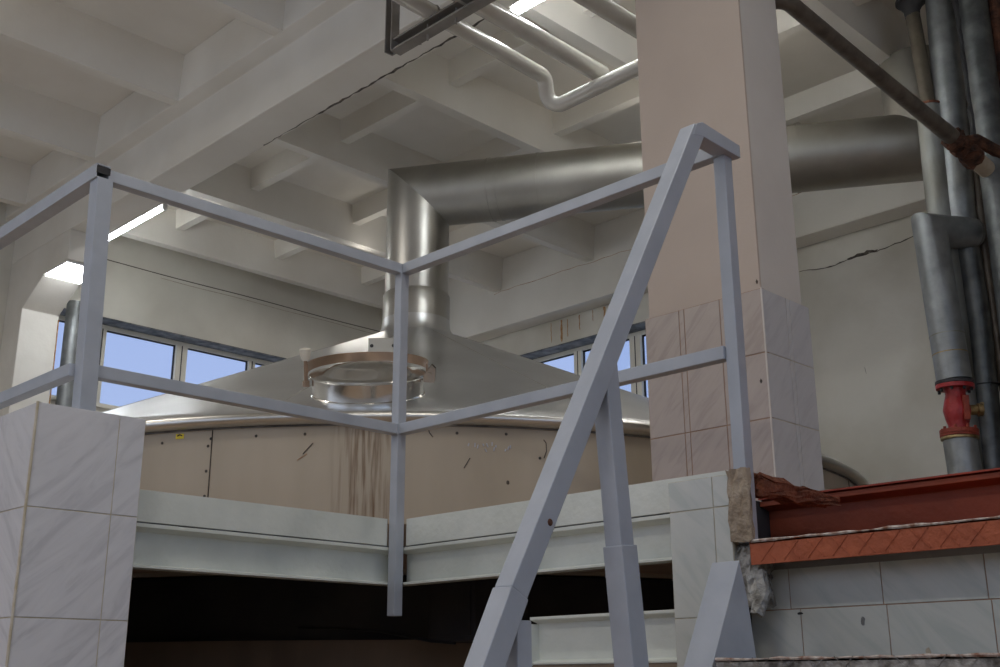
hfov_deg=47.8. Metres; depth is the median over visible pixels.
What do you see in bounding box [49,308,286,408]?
window
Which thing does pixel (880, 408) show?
wall
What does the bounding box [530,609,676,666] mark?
beam
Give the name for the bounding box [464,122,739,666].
stair handrail
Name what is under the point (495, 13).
pipe
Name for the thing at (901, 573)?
staircase
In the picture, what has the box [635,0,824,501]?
column
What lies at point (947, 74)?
insulated pipe
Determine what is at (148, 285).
wall
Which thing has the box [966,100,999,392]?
pipe
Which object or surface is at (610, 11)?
pipe
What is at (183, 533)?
beam
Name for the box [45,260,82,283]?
lamp
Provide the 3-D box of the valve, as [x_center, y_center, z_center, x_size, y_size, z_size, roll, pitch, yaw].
[2.793,0.468,6.853,0.258,0.369,0.237,-17,-23,42]
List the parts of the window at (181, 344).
sill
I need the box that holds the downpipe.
[55,300,79,406]
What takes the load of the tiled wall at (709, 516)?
on the floor
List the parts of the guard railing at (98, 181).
rail, rail, post, rail, rail, post, rail, rail, post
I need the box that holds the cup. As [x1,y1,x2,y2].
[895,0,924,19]
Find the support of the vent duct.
attached to the tank
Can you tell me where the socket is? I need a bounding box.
[162,204,167,210]
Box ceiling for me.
[0,0,928,341]
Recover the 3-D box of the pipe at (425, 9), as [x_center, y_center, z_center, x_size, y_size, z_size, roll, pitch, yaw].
[0.130,-1.824,6.021,1.385,0.256,2.400,-17,-23,42]
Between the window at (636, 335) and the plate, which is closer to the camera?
the plate
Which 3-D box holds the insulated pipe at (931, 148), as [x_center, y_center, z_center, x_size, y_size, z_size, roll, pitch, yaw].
[2.916,-0.454,7.380,0.226,3.967,0.210,-17,-23,42]
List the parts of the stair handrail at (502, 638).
rail, rail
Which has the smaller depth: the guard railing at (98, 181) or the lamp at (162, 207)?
the guard railing at (98, 181)
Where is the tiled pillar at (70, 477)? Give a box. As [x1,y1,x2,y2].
[0,401,145,666]
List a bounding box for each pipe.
[392,0,637,111]
[452,0,608,79]
[573,0,636,38]
[775,0,999,176]
[895,0,983,469]
[911,212,985,473]
[925,0,999,469]
[951,0,999,333]
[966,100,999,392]
[988,0,999,85]
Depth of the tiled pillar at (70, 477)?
3.42 m
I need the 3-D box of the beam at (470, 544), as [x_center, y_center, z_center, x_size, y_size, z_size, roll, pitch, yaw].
[0.174,0.698,3.900,1.570,0.252,0.060,-17,-23,42]
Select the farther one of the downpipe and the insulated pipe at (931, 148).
the downpipe
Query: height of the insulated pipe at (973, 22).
4.188 m
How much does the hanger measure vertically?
1.328 m
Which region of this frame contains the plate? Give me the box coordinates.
[754,472,840,507]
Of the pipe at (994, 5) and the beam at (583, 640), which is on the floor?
the pipe at (994, 5)
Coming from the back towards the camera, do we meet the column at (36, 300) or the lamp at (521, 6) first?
the column at (36, 300)
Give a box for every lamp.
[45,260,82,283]
[109,204,167,239]
[509,0,543,13]
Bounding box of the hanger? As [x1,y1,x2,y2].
[384,0,495,55]
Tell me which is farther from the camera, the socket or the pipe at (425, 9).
the socket
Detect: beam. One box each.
[133,489,403,585]
[403,470,727,585]
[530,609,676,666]
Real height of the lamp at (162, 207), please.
0.654 m
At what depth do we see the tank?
5.31 m
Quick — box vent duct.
[382,45,930,321]
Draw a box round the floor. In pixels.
[132,524,672,573]
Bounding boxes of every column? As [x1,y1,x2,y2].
[0,229,85,416]
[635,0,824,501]
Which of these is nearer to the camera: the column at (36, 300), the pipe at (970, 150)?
the pipe at (970, 150)
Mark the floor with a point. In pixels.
(663, 568)
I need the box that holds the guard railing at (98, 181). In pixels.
[0,150,757,616]
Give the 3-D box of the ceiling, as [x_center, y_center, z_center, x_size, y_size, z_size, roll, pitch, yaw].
[-0.446,-3.107,5.093,16.000,1.052,14.000,-17,-23,42]
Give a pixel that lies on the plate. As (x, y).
(780, 490)
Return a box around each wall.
[0,202,382,411]
[480,211,999,483]
[668,467,776,666]
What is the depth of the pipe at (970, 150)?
6.43 m
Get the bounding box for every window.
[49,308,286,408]
[519,321,646,396]
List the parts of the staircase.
plate, checker plate, checker plate, landing plate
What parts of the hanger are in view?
hanger leg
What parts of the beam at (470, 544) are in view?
edge plate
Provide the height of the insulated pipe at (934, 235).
2.267 m
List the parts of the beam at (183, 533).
edge plate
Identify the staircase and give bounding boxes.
[684,468,999,666]
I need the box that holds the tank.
[103,312,868,666]
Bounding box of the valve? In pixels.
[935,377,984,441]

